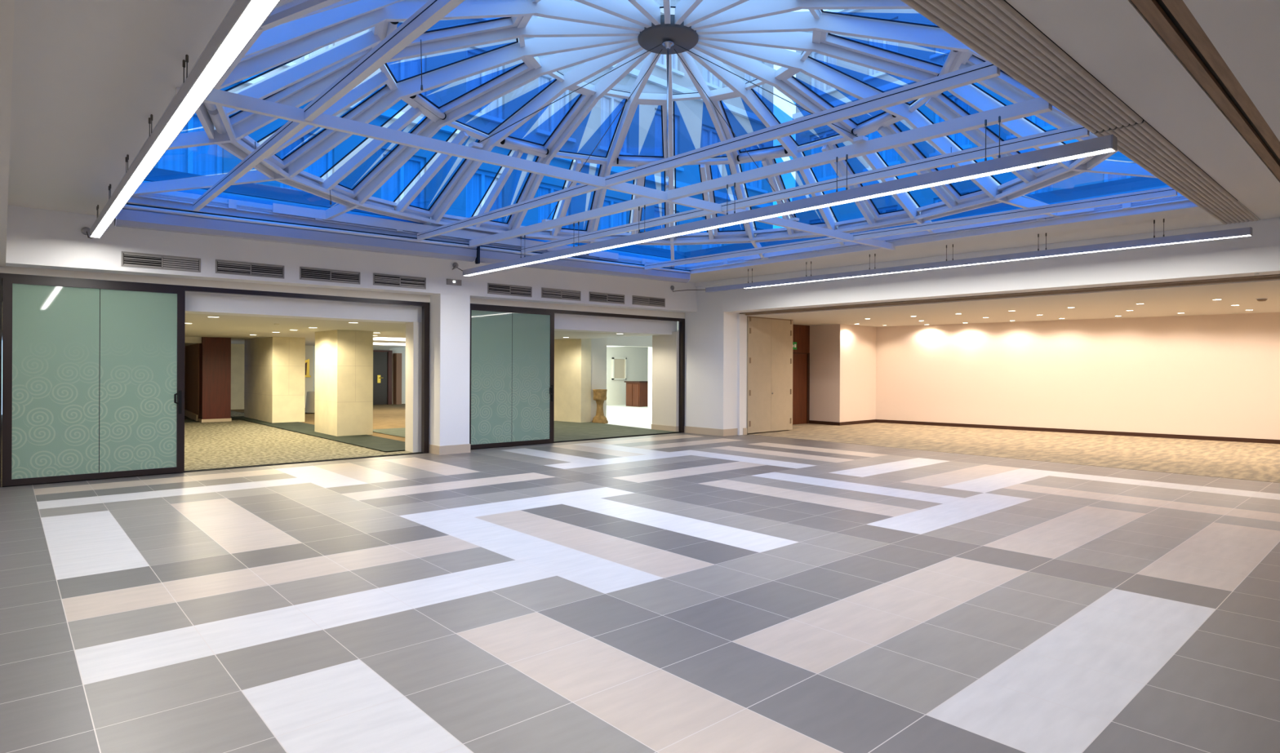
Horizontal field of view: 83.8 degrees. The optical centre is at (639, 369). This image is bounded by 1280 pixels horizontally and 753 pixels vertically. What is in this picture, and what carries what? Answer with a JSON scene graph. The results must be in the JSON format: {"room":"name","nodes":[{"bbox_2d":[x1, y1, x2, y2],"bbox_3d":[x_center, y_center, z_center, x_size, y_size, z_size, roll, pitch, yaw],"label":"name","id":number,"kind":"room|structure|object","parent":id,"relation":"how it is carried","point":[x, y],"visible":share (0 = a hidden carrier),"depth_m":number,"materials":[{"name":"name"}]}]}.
{"room":"lobby","nodes":[
{"label":"lobby","id":0,"kind":"room"},
{"bbox_2d":[0,0,14,266],"bbox_3d":[-4.372,-1.924,2.671,3.030,1.100,16.220,0,0,-42],"label":"wall","id":1,"kind":"structure","parent":0,"point":[6,6],"depth_m":3.72,"materials":[{"name":"beige paint"}]},
{"bbox_2d":[185,343,199,421],"bbox_3d":[-14.330,0.385,23.004,0.300,2.400,3.622,0,0,-39],"label":"wall","id":2,"kind":"structure","parent":0,"point":[192,352],"depth_m":22.70,"materials":[{"name":"brown paint"}]},
{"bbox_2d":[184,409,198,421],"bbox_3d":[-14.415,1.484,22.899,0.060,0.200,3.564,0,0,-38],"label":"baseboard","id":3,"kind":"structure","parent":2,"relation":"attached to","point":[188,414],"depth_m":22.61,"materials":[{"name":"beige"}]},
{"bbox_2d":[198,418,231,422],"bbox_3d":[-12.870,1.546,21.598,0.790,0.090,0.490,0,0,-42],"label":"baseboard","id":4,"kind":"structure","parent":2,"relation":"attached to","point":[199,420],"depth_m":21.40,"materials":[{"name":"beige"}]},
{"bbox_2d":[199,337,231,419],"bbox_3d":[-12.865,0.276,21.598,0.750,2.450,0.450,0,0,-42],"label":"wood panel","id":5,"kind":"object","parent":2,"relation":"attached to","point":[215,353],"visible":0.86,"depth_m":21.42,"materials":[{"name":"brown wood"}]},
{"bbox_2d":[184,337,201,346],"bbox_3d":[-15.977,-0.872,21.326,4.600,0.180,3.900,0,0,-42],"label":"wall","id":6,"kind":"structure","parent":0,"point":[188,340],"depth_m":21.19,"materials":[{"name":"beige"}]},
{"bbox_2d":[231,344,244,409],"bbox_3d":[-15.258,0.311,27.943,4.500,2.540,0.200,0,0,-42],"label":"wall","id":7,"kind":"structure","parent":0,"point":[237,351],"depth_m":27.56,"materials":[{"name":"paint"}]},
{"bbox_2d":[244,338,258,419],"bbox_3d":[-12.024,0.324,22.960,0.882,2.540,1.742,0,0,-42],"label":"column","id":8,"kind":"structure","parent":0,"point":[251,346],"depth_m":22.63,"materials":[{"name":"beige stone"}]},
{"bbox_2d":[257,337,305,422],"bbox_3d":[-10.905,0.329,21.694,0.902,2.540,1.522,0,0,-42],"label":"column","id":9,"kind":"structure","parent":0,"point":[282,360],"depth_m":21.16,"materials":[{"name":"beige stone"}]},
{"bbox_2d":[304,345,313,408],"bbox_3d":[-13.720,0.317,28.848,0.800,2.540,0.500,0,0,-42],"label":"wall","id":10,"kind":"structure","parent":0,"point":[308,348],"depth_m":28.84,"materials":[{"name":"beige paint"}]},
{"bbox_2d":[305,359,311,377],"bbox_3d":[-13.815,-0.038,28.393,1.350,0.750,0.070,0,0,-42],"label":"wall art","id":11,"kind":"object","parent":10,"relation":"attached to","point":[307,362],"visible":0.14,"depth_m":28.76,"materials":[{"name":"gold metal"}]},
{"bbox_2d":[1,313,649,347],"bbox_3d":[-11.152,-1.022,21.481,14.000,0.160,19.100,0,0,-42],"label":"ceiling","id":12,"kind":"structure","parent":0,"point":[238,328],"depth_m":16.43,"materials":[{"name":"white"}]},
{"bbox_2d":[373,337,405,341],"bbox_3d":[-6.945,-0.913,22.627,3.400,0.016,1.800,0,0,-42],"label":"cove","id":13,"kind":"object","parent":12,"relation":"attached to","point":[379,338],"visible":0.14,"depth_m":21.63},
{"bbox_2d":[373,342,405,346],"bbox_3d":[-9.422,-0.923,26.448,2.800,0.016,2.000,0,0,-42],"label":"cove","id":14,"kind":"object","parent":12,"relation":"attached to","point":[374,344],"visible":0.29,"depth_m":26.06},
{"bbox_2d":[1,404,679,471],"bbox_3d":[-6.027,1.636,25.489,27.000,0.086,19.970,0,0,-42],"label":"floor","id":15,"kind":"structure","parent":0,"point":[237,442],"depth_m":16.79,"materials":[{"name":"carpet"}]},
{"bbox_2d":[304,391,315,413],"bbox_3d":[-11.448,1.207,25.853,1.280,0.780,1.280,0,0,-42],"label":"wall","id":16,"kind":"structure","parent":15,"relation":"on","point":[310,397],"depth_m":25.31,"materials":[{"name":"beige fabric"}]},
{"bbox_2d":[591,389,608,423],"bbox_3d":[-1.208,1.129,21.526,0.462,1.020,0.462,0,0,26],"label":"pedestal","id":17,"kind":"object","parent":15,"relation":"on","point":[599,395],"visible":0.98,"depth_m":21.40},
{"bbox_2d":[592,389,607,400],"bbox_3d":[-1.206,0.789,21.526,0.430,0.340,0.430,0,0,-42],"label":"bowl","id":18,"kind":"object","parent":17,"relation":"on","point":[598,394],"depth_m":21.35,"materials":[{"name":"stone"}]},
{"bbox_2d":[624,381,648,407],"bbox_3d":[0.014,1.094,31.405,1.010,1.100,1.000,0,0,-42],"label":"base cabinet","id":19,"kind":"object","parent":15,"relation":"on","point":[637,392],"visible":0.91,"depth_m":30.99,"materials":[{"name":"brown wood"}]},
{"bbox_2d":[314,329,373,436],"bbox_3d":[-7.376,0.344,17.739,0.852,2.540,1.622,0,0,-42],"label":"column","id":20,"kind":"structure","parent":0,"point":[344,359],"depth_m":17.19,"materials":[{"name":"beige stone"}]},
{"bbox_2d":[5,205,697,312],"bbox_3d":[-3.588,-1.925,13.948,13.170,1.092,0.450,0,0,-42],"label":"wall","id":21,"kind":"structure","parent":0,"point":[37,238],"depth_m":11.64,"materials":[{"name":"white paint"}]},
{"bbox_2d":[121,251,200,272],"bbox_3d":[-7.059,-1.578,10.539,0.982,0.212,0.018,0,0,-42],"label":"air vent","id":22,"kind":"object","parent":21,"relation":"in","point":[135,260],"visible":1,"depth_m":10.52,"materials":[{"name":"grey"}]},
{"bbox_2d":[215,259,284,279],"bbox_3d":[-6.179,-1.583,11.326,0.983,0.212,0.018,0,0,-42],"label":"air vent","id":23,"kind":"object","parent":21,"relation":"in","point":[224,267],"visible":1,"depth_m":11.30,"materials":[{"name":"grey"}]},
{"bbox_2d":[299,266,359,284],"bbox_3d":[-5.265,-1.587,12.143,0.995,0.212,0.018,0,0,-42],"label":"air vent","id":24,"kind":"object","parent":21,"relation":"in","point":[305,273],"visible":1,"depth_m":12.13,"materials":[{"name":"grey"}]},
{"bbox_2d":[0,266,684,319],"bbox_3d":[-4.939,-1.633,13.184,16.200,0.688,0.250,0,0,-42],"label":"trim","id":25,"kind":"structure","parent":21,"relation":"attached to","point":[15,270],"depth_m":12.29,"materials":[{"name":"beige paint"}]},
{"bbox_2d":[373,273,426,289],"bbox_3d":[-4.356,-1.592,12.956,0.987,0.212,0.018,0,0,-42],"label":"air vent","id":26,"kind":"object","parent":21,"relation":"in","point":[379,279],"visible":1,"depth_m":12.94,"materials":[{"name":"grey"}]},
{"bbox_2d":[185,291,677,335],"bbox_3d":[-4.511,-1.295,14.205,14.200,0.760,0.600,0,0,-42],"label":"lintel","id":27,"kind":"object","parent":21,"relation":"attached to","point":[197,303],"visible":0.11,"depth_m":13.07,"materials":[{"name":"white paint"}]},
{"bbox_2d":[446,279,461,285],"bbox_3d":[-3.561,-1.661,13.661,0.310,0.110,0.024,0,0,-42],"label":"emergency light","id":28,"kind":"object","parent":21,"relation":"attached to","point":[449,282],"visible":1,"depth_m":13.65,"materials":[{"name":"grey"}]},
{"bbox_2d":[487,283,532,297],"bbox_3d":[-2.637,-1.600,14.492,1.033,0.212,0.018,0,0,-42],"label":"air vent","id":29,"kind":"object","parent":21,"relation":"in","point":[492,288],"visible":1,"depth_m":14.47,"materials":[{"name":"grey"}]},
{"bbox_2d":[541,287,581,301],"bbox_3d":[-1.689,-1.605,15.339,1.028,0.212,0.018,0,0,-42],"label":"air vent","id":30,"kind":"object","parent":21,"relation":"in","point":[549,293],"visible":1,"depth_m":15.32,"materials":[{"name":"grey"}]},
{"bbox_2d":[589,291,624,304],"bbox_3d":[-0.743,-1.609,16.185,1.030,0.212,0.018,0,0,-42],"label":"air vent","id":31,"kind":"object","parent":21,"relation":"in","point":[593,296],"visible":1,"depth_m":16.17,"materials":[{"name":"grey"}]},
{"bbox_2d":[631,295,665,306],"bbox_3d":[0.214,-1.614,17.041,1.056,0.212,0.018,0,0,-42],"label":"air vent","id":32,"kind":"object","parent":21,"relation":"in","point":[637,300],"visible":1,"depth_m":17.02,"materials":[{"name":"grey"}]},
{"bbox_2d":[313,346,405,404],"bbox_3d":[-11.982,0.174,31.407,5.000,2.840,0.200,0,0,-42],"label":"wall","id":33,"kind":"structure","parent":0,"point":[395,350],"depth_m":32.26,"materials":[{"name":"beige paint"}]},
{"bbox_2d":[373,350,392,404],"bbox_3d":[-11.550,0.386,31.507,1.180,2.420,0.229,0,0,-42],"label":"door","id":34,"kind":"structure","parent":33,"relation":"in","point":[382,359],"depth_m":31.62,"materials":[{"name":"black"}]},
{"bbox_2d":[392,353,401,404],"bbox_3d":[-10.887,0.449,32.019,0.250,2.300,0.350,0,0,-42],"label":"trim","id":35,"kind":"structure","parent":33,"relation":"attached to","point":[397,357],"depth_m":31.90,"materials":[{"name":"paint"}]},
{"bbox_2d":[404,322,422,453],"bbox_3d":[-4.207,0.357,14.269,0.850,2.540,0.360,0,0,-42],"label":"wall","id":36,"kind":"structure","parent":0,"point":[413,330],"depth_m":13.93,"materials":[{"name":"beige paint"}]},
{"bbox_2d":[554,338,591,422],"bbox_3d":[-2.336,0.334,22.057,1.887,2.600,0.375,0,0,39],"label":"column","id":37,"kind":"structure","parent":0,"point":[572,357],"depth_m":21.60,"materials":[{"name":"beige stone"}]},
{"bbox_2d":[591,337,606,422],"bbox_3d":[1.663,0.051,27.375,13.030,3.200,11.400,0,0,-42],"label":"wall","id":38,"kind":"structure","parent":0,"point":[598,346],"depth_m":21.82,"materials":[{"name":"beige paint"}]},
{"bbox_2d":[606,346,648,405],"bbox_3d":[0.224,-0.055,33.734,6.700,3.400,0.200,0,0,-42],"label":"wall","id":39,"kind":"structure","parent":0,"point":[637,357],"depth_m":32.78,"materials":[{"name":"beige paint"}]},
{"bbox_2d":[611,357,626,379],"bbox_3d":[-0.944,-0.010,32.489,0.800,1.000,0.100,0,0,-42],"label":"wall frame","id":40,"kind":"object","parent":39,"relation":"attached to","point":[619,365],"visible":1,"depth_m":32.51,"materials":[{"name":"beige paint"}]},
{"bbox_2d":[0,432,1279,752],"bbox_3d":[0.757,1.647,7.250,17.297,0.001,16.247,0,0,-42],"label":"floor","id":41,"kind":"structure","parent":0,"point":[682,593],"depth_m":4.93,"materials":[{"name":"tile"}]},
{"bbox_2d":[428,293,470,446],"bbox_3d":[-3.757,0.098,13.925,0.620,3.060,0.630,0,0,-42],"label":"wall pier","id":42,"kind":"object","parent":41,"relation":"on","point":[449,314],"visible":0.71,"depth_m":13.67,"materials":[{"name":"white paint"}]},
{"bbox_2d":[0,272,429,487],"bbox_3d":[-6.417,0.161,11.719,6.255,2.912,0.214,0,0,-42],"label":"door","id":43,"kind":"structure","parent":42,"relation":"attached to","point":[93,370],"depth_m":10.34,"materials":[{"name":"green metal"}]},
{"bbox_2d":[428,444,470,455],"bbox_3d":[-3.692,1.545,13.845,0.650,0.168,0.445,0,0,-42],"label":"baseboard","id":44,"kind":"object","parent":42,"relation":"attached to","point":[456,449],"visible":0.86,"depth_m":13.66,"materials":[{"name":"beige"}]},
{"bbox_2d":[606,321,678,347],"bbox_3d":[-0.912,-1.150,30.434,12.800,0.820,19.400,0,0,-42],"label":"ceiling","id":45,"kind":"structure","parent":0,"point":[634,341],"depth_m":23.24,"materials":[{"name":"white"}]},
{"bbox_2d":[8,0,1279,282],"bbox_3d":[1.781,-2.277,7.868,13.070,0.342,15.770,0,0,-42],"label":"ceiling","id":46,"kind":"structure","parent":0,"point":[89,77],"depth_m":5.47,"materials":[{"name":"white"}]},
{"bbox_2d":[81,0,280,238],"bbox_3d":[-2.707,-1.950,4.385,0.173,0.375,14.982,0,0,-42],"label":"pendant lamp","id":47,"kind":"object","parent":46,"relation":"hanging from","point":[245,18],"visible":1,"depth_m":4.62,"materials":[{"name":"silver metal"}]},
{"bbox_2d":[670,218,1252,293],"bbox_3d":[4.348,-1.950,13.389,0.368,0.414,10.962,0,0,-42],"label":"pendant lamp","id":48,"kind":"object","parent":46,"relation":"hanging from","point":[1242,232],"visible":1,"depth_m":11.37,"materials":[{"name":"silver metal"}]},
{"bbox_2d":[745,235,1250,288],"bbox_3d":[5.087,-1.746,12.368,0.096,0.009,8.430,0,0,-42],"label":"diffuser","id":49,"kind":"object","parent":48,"relation":"attached to","point":[1208,237],"depth_m":11.45,"materials":[{"name":"plastic"}]},
{"bbox_2d":[1130,0,1279,180],"bbox_3d":[4.534,-2.142,5.501,12.080,0.050,0.200,0,0,-42],"label":"ceiling track","id":50,"kind":"object","parent":46,"relation":"attached to","point":[1171,20],"visible":0.92,"depth_m":5.07,"materials":[{"name":"black"}]},
{"bbox_2d":[648,346,652,410],"bbox_3d":[2.977,-0.044,25.666,0.250,3.400,7.700,0,0,-42],"label":"wall","id":51,"kind":"structure","parent":0,"point":[650,349],"depth_m":28.35,"materials":[{"name":"beige paint"}]},
{"bbox_2d":[144,167,1167,259],"bbox_3d":[-1.278,-2.571,14.945,42.000,0.180,44.000,0,0,-42],"label":"roof","id":52,"kind":"structure","parent":0,"point":[251,189],"depth_m":10.56,"materials":[{"name":"glass"}]},
{"bbox_2d":[154,0,773,252],"bbox_3d":[-5.877,-7.905,19.364,27.200,10.450,3.250,0,0,-42],"label":"glass","id":53,"kind":"object","parent":52,"relation":"on","point":[695,128],"visible":0.19,"depth_m":20.27,"materials":[{"name":"glass"}]},
{"bbox_2d":[162,115,216,176],"bbox_3d":[-9.323,-4.470,14.763,1.110,1.750,0.025,0,0,-42],"label":"window pane","id":54,"kind":"object","parent":53,"relation":"hanging from","point":[205,156],"depth_m":14.83,"materials":[{"name":"glass"}]},
{"bbox_2d":[283,137,327,191],"bbox_3d":[-7.646,-4.463,16.263,1.110,1.750,0.025,0,0,-42],"label":"window pane","id":55,"kind":"object","parent":53,"relation":"hanging from","point":[318,167],"depth_m":16.37,"materials":[{"name":"glass"}]},
{"bbox_2d":[382,155,419,207],"bbox_3d":[-5.969,-4.456,17.762,1.110,1.750,0.025,0,0,-42],"label":"window pane","id":56,"kind":"object","parent":53,"relation":"hanging from","point":[391,188],"depth_m":17.82,"materials":[{"name":"glass"}]},
{"bbox_2d":[383,56,419,86],"bbox_3d":[-5.955,-7.656,17.762,1.110,1.750,0.025,0,0,-42],"label":"window pane","id":57,"kind":"object","parent":53,"relation":"hanging from","point":[411,65],"depth_m":17.86,"materials":[{"name":"glass"}]},
{"bbox_2d":[466,51,497,117],"bbox_3d":[-4.278,-7.649,19.262,1.110,1.750,0.025,0,0,-42],"label":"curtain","id":58,"kind":"object","parent":53,"relation":"hanging from","point":[491,108],"depth_m":19.34,"materials":[{"name":"glass"}]},
{"bbox_2d":[466,173,497,221],"bbox_3d":[-4.291,-4.449,19.262,1.110,1.750,0.025,0,0,-42],"label":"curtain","id":59,"kind":"object","parent":53,"relation":"hanging from","point":[473,186],"depth_m":19.16,"materials":[{"name":"glass"}]},
{"bbox_2d":[537,186,564,228],"bbox_3d":[-2.614,-4.442,20.762,1.110,1.750,0.025,0,0,-42],"label":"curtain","id":60,"kind":"object","parent":53,"relation":"hanging from","point":[544,212],"depth_m":20.64,"materials":[{"name":"glass"}]},
{"bbox_2d":[538,75,564,131],"bbox_3d":[-2.601,-7.642,20.762,1.110,1.750,0.025,0,0,-42],"label":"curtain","id":61,"kind":"object","parent":53,"relation":"hanging from","point":[544,115],"depth_m":20.69,"materials":[{"name":"glass"}]},
{"bbox_2d":[600,200,622,230],"bbox_3d":[-0.936,-4.435,22.261,1.110,1.750,0.025,0,0,-42],"label":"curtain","id":62,"kind":"object","parent":53,"relation":"hanging from","point":[605,221],"depth_m":22.20,"materials":[{"name":"glass"}]},
{"bbox_2d":[600,96,622,151],"bbox_3d":[-0.923,-7.635,22.261,1.110,1.750,0.025,0,0,-42],"label":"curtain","id":63,"kind":"object","parent":53,"relation":"hanging from","point":[606,102],"depth_m":22.17,"materials":[{"name":"glass"}]},
{"bbox_2d":[654,210,670,249],"bbox_3d":[0.741,-4.428,23.761,1.110,1.750,0.025,0,0,-42],"label":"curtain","id":64,"kind":"object","parent":53,"relation":"hanging from","point":[657,214],"depth_m":23.65,"materials":[{"name":"glass"}]},
{"bbox_2d":[654,113,673,155],"bbox_3d":[0.754,-7.628,23.761,1.110,1.750,0.025,0,0,-42],"label":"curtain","id":65,"kind":"object","parent":53,"relation":"hanging from","point":[658,127],"depth_m":23.61,"materials":[{"name":"glass"}]},
{"bbox_2d":[657,53,674,68],"bbox_3d":[0.767,-10.828,23.761,1.110,1.750,0.025,0,0,-42],"label":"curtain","id":66,"kind":"object","parent":53,"relation":"hanging from","point":[660,60],"depth_m":23.73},
{"bbox_2d":[702,128,718,177],"bbox_3d":[2.432,-7.621,25.260,1.110,1.750,0.025,0,0,-42],"label":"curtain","id":67,"kind":"object","parent":53,"relation":"hanging from","point":[705,133],"depth_m":25.36,"materials":[{"name":"glass"}]},
{"bbox_2d":[702,229,718,249],"bbox_3d":[2.418,-4.421,25.260,1.110,1.750,0.025,0,0,-42],"label":"curtain","id":68,"kind":"object","parent":53,"relation":"hanging from","point":[707,246],"depth_m":25.18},
{"bbox_2d":[702,66,719,86],"bbox_3d":[2.445,-10.821,25.260,1.110,1.750,0.025,0,0,-42],"label":"window","id":69,"kind":"structure","parent":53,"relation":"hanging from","point":[706,73],"depth_m":25.20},
{"bbox_2d":[744,72,758,95],"bbox_3d":[4.122,-10.814,26.760,1.110,1.750,0.025,0,0,-42],"label":"window","id":70,"kind":"structure","parent":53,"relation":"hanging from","point":[747,77],"depth_m":26.71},
{"bbox_2d":[744,146,758,188],"bbox_3d":[4.109,-7.614,26.760,1.110,1.750,0.025,0,0,-42],"label":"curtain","id":71,"kind":"object","parent":53,"relation":"hanging from","point":[748,165],"depth_m":26.88,"materials":[{"name":"glass"}]},
{"bbox_2d":[109,0,1196,274],"bbox_3d":[0.426,-3.212,8.900,10.553,2.166,9.991,0,0,-42],"label":"frame","id":72,"kind":"object","parent":52,"relation":"attached to","point":[602,34],"visible":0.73,"depth_m":9.18,"materials":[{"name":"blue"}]},
{"bbox_2d":[114,203,479,264],"bbox_3d":[-4.742,-1.987,10.733,5.105,0.360,0.195,0,0,-42],"label":"beam","id":73,"kind":"structure","parent":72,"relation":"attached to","point":[131,215],"depth_m":10.31,"materials":[{"name":"grey"}]},
{"bbox_2d":[175,86,894,250],"bbox_3d":[0.429,-2.124,8.893,10.521,0.105,0.060,0,0,-41],"label":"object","id":74,"kind":"structure","parent":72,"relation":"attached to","point":[218,97],"depth_m":7.03,"materials":[{"name":"white paint"}]},
{"bbox_2d":[192,0,464,211],"bbox_3d":[-2.945,-2.153,6.185,0.063,0.105,9.020,0,0,-42],"label":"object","id":75,"kind":"structure","parent":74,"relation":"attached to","point":[433,11],"depth_m":5.27,"materials":[{"name":"white paint"}]},
{"bbox_2d":[417,61,999,239],"bbox_3d":[-0.541,-2.143,8.335,0.063,0.105,9.022,0,0,-43],"label":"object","id":76,"kind":"structure","parent":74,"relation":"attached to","point":[985,70],"depth_m":6.47,"materials":[{"name":"white paint"}]},
{"bbox_2d":[469,97,1052,247],"bbox_3d":[0.190,-2.140,8.988,0.085,0.105,9.023,0,0,-43],"label":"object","id":77,"kind":"structure","parent":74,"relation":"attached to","point":[1038,105],"depth_m":7.25,"materials":[{"name":"white paint"}]},
{"bbox_2d":[520,124,1089,253],"bbox_3d":[0.916,-2.137,9.638,0.063,0.105,9.021,0,0,-43],"label":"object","id":78,"kind":"structure","parent":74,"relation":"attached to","point":[1077,131],"depth_m":7.97,"materials":[{"name":"white paint"}]},
{"bbox_2d":[644,186,1177,269],"bbox_3d":[3.243,-2.128,11.717,0.063,0.105,9.026,0,0,-44],"label":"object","id":79,"kind":"structure","parent":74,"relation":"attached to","point":[1163,192],"depth_m":10.35,"materials":[{"name":"white paint"}]},
{"bbox_2d":[474,245,690,283],"bbox_3d":[-0.884,-2.034,14.202,5.261,0.347,0.165,0,0,-42],"label":"beam","id":80,"kind":"structure","parent":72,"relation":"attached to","point":[488,255],"depth_m":14.07,"materials":[{"name":"grey"}]},
{"bbox_2d":[452,115,1117,276],"bbox_3d":[-0.024,-1.861,9.467,0.482,0.460,10.982,0,0,-42],"label":"pendant lamp","id":81,"kind":"object","parent":72,"relation":"hanging from","point":[1106,144],"visible":1,"depth_m":6.83,"materials":[{"name":"silver metal"}]},
{"bbox_2d":[1004,0,1238,200],"bbox_3d":[3.413,-2.134,5.532,10.450,0.076,0.389,0,0,-42],"label":"trim","id":82,"kind":"structure","parent":72,"relation":"attached to","point":[1004,0],"depth_m":5.53,"materials":[{"name":"black"}]},
{"bbox_2d":[901,0,1142,133],"bbox_3d":[1.816,-2.103,4.107,6.170,0.026,0.385,0,0,-42],"label":"ceiling vent","id":83,"kind":"object","parent":82,"relation":"attached to","point":[993,29],"visible":1,"depth_m":4.77,"materials":[{"name":"metal"}]},
{"bbox_2d":[1093,120,1258,224],"bbox_3d":[6.312,-2.085,8.126,5.810,0.026,0.385,0,0,-42],"label":"ceiling vent","id":84,"kind":"object","parent":72,"relation":"attached to","point":[1140,143],"visible":0.93,"depth_m":7.47,"materials":[{"name":"metal"}]},
{"bbox_2d":[791,8,1137,224],"bbox_3d":[14.787,-7.820,19.093,2.750,10.450,24.200,0,0,-42],"label":"glass","id":85,"kind":"object","parent":52,"relation":"on","point":[885,82],"visible":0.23,"depth_m":24.48,"materials":[{"name":"glass"}]},
{"bbox_2d":[814,53,835,93],"bbox_3d":[6.937,-11.102,26.549,0.025,1.750,1.110,0,0,-42],"label":"skylight","id":86,"kind":"object","parent":85,"relation":"hanging from","point":[819,86],"depth_m":26.67,"materials":[{"name":"glass"}]},
{"bbox_2d":[814,133,835,179],"bbox_3d":[6.924,-7.902,26.549,0.025,1.750,1.110,0,0,-42],"label":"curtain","id":87,"kind":"object","parent":85,"relation":"hanging from","point":[829,171],"depth_m":26.67,"materials":[{"name":"glass"}]},
{"bbox_2d":[871,208,896,214],"bbox_3d":[8.510,-4.696,24.760,0.025,1.750,1.110,0,0,-42],"label":"curtain","id":88,"kind":"object","parent":85,"relation":"hanging from","point":[892,210],"depth_m":24.61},
{"bbox_2d":[872,39,897,74],"bbox_3d":[8.537,-11.096,24.760,0.025,1.750,1.110,0,0,-42],"label":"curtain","id":89,"kind":"object","parent":85,"relation":"hanging from","point":[891,46],"depth_m":24.72,"materials":[{"name":"glass"}]},
{"bbox_2d":[872,122,897,163],"bbox_3d":[8.524,-7.896,24.760,0.025,1.750,1.110,0,0,-42],"label":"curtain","id":90,"kind":"object","parent":85,"relation":"hanging from","point":[891,155],"depth_m":24.66,"materials":[{"name":"glass"}]},
{"bbox_2d":[938,98,968,146],"bbox_3d":[10.123,-7.889,22.971,0.025,1.750,1.110,0,0,-42],"label":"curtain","id":91,"kind":"object","parent":85,"relation":"hanging from","point":[961,140],"depth_m":22.81,"materials":[{"name":"glass"}]},
{"bbox_2d":[1023,185,1050,195],"bbox_3d":[11.710,-4.683,21.182,0.025,1.750,1.110,0,0,-42],"label":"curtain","id":92,"kind":"object","parent":85,"relation":"hanging from","point":[1047,188],"depth_m":20.98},
{"bbox_2d":[1026,115,1050,127],"bbox_3d":[11.723,-7.883,21.182,0.025,1.750,1.110,0,0,-42],"label":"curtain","id":93,"kind":"object","parent":85,"relation":"hanging from","point":[1040,122],"depth_m":21.07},
{"bbox_2d":[1108,173,1137,181],"bbox_3d":[13.309,-4.676,19.392,0.025,1.750,1.110,0,0,-42],"label":"curtain","id":94,"kind":"object","parent":85,"relation":"hanging from","point":[1111,177],"depth_m":19.61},
{"bbox_2d":[652,331,679,426],"bbox_3d":[0.745,0.337,18.896,0.300,2.620,0.920,0,0,-42],"label":"wall","id":95,"kind":"structure","parent":0,"point":[665,348],"depth_m":18.74,"materials":[{"name":"beige paint"}]},
{"bbox_2d":[651,424,679,431],"bbox_3d":[0.732,1.567,18.893,0.315,0.160,0.935,0,0,-42],"label":"baseboard","id":96,"kind":"structure","parent":95,"relation":"attached to","point":[673,428],"depth_m":18.72,"materials":[{"name":"beige"}]},
{"bbox_2d":[678,280,746,435],"bbox_3d":[1.815,-0.399,18.287,0.880,4.100,1.650,0,0,-42],"label":"column","id":97,"kind":"structure","parent":0,"point":[716,340],"depth_m":17.82,"materials":[{"name":"white paint"}]},
{"bbox_2d":[469,303,684,449],"bbox_3d":[-1.211,0.164,16.373,6.360,2.950,0.214,0,0,-42],"label":"door","id":98,"kind":"structure","parent":97,"relation":"in","point":[512,371],"depth_m":15.06,"materials":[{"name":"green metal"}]},
{"bbox_2d":[684,426,746,436],"bbox_3d":[1.921,1.568,18.212,0.820,0.168,1.415,0,0,-42],"label":"baseboard","id":99,"kind":"structure","parent":97,"relation":"attached to","point":[722,433],"depth_m":17.82,"materials":[{"name":"beige"}]},
{"bbox_2d":[739,274,1279,315],"bbox_3d":[7.500,-1.347,12.300,0.330,0.045,14.750,0,0,-42],"label":"trim","id":100,"kind":"structure","parent":97,"relation":"attached to","point":[1273,277],"depth_m":12.63,"materials":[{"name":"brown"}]},
{"bbox_2d":[792,324,809,353],"bbox_3d":[3.407,0.158,20.450,4.380,3.000,0.450,0,0,-42],"label":"wall","id":101,"kind":"structure","parent":0,"point":[801,333],"depth_m":21.45,"materials":[{"name":"brown wood"}]},
{"bbox_2d":[792,352,809,424],"bbox_3d":[4.351,0.587,21.028,2.120,2.150,0.110,0,0,-42],"label":"door","id":102,"kind":"structure","parent":101,"relation":"in","point":[801,361],"depth_m":21.47,"materials":[{"name":"brown wood"}]},
{"bbox_2d":[809,324,875,422],"bbox_3d":[6.324,0.170,22.348,2.580,3.000,1.510,0,0,-42],"label":"wall","id":103,"kind":"structure","parent":0,"point":[842,357],"depth_m":21.43,"materials":[{"name":"beige"}]},
{"bbox_2d":[808,419,875,426],"bbox_3d":[6.257,1.620,21.974,2.030,0.100,1.065,0,0,-42],"label":"baseboard","id":104,"kind":"structure","parent":103,"relation":"attached to","point":[837,424],"depth_m":21.39,"materials":[{"name":"brown wood"}]},
{"bbox_2d":[721,217,1279,313],"bbox_3d":[7.268,-1.893,12.171,0.850,1.065,14.870,0,0,-42],"label":"beam","id":105,"kind":"structure","parent":0,"point":[1260,252],"depth_m":12.16,"materials":[{"name":"white paint"}]},
{"bbox_2d":[744,279,1279,327],"bbox_3d":[10.637,-1.405,16.278,9.650,0.215,16.500,0,0,-42],"label":"ceiling","id":106,"kind":"structure","parent":0,"point":[1193,300],"depth_m":15.31,"materials":[{"name":"white"}]},
{"bbox_2d":[746,422,1279,483],"bbox_3d":[10.579,1.716,16.104,9.150,0.064,16.300,0,0,-42],"label":"floor","id":107,"kind":"structure","parent":0,"point":[1259,462],"depth_m":15.33,"materials":[{"name":"beige carpet"}]},
{"bbox_2d":[746,315,792,433],"bbox_3d":[3.322,0.123,18.677,1.870,3.010,0.342,0,0,-42],"label":"door","id":108,"kind":"structure","parent":107,"relation":"on","point":[769,340],"depth_m":18.50,"materials":[{"name":"beige laminate"}]},
{"bbox_2d":[875,312,1279,439],"bbox_3d":[13.224,0.199,17.589,15.245,3.000,0.743,0,0,40],"label":"wall","id":109,"kind":"structure","parent":0,"point":[1207,375],"depth_m":18.49,"materials":[{"name":"beige"}]},
{"bbox_2d":[875,419,1279,444],"bbox_3d":[13.073,1.648,17.411,15.070,0.100,0.191,0,0,41],"label":"baseboard","id":110,"kind":"structure","parent":109,"relation":"attached to","point":[963,425],"depth_m":18.46,"materials":[{"name":"brown wood"}]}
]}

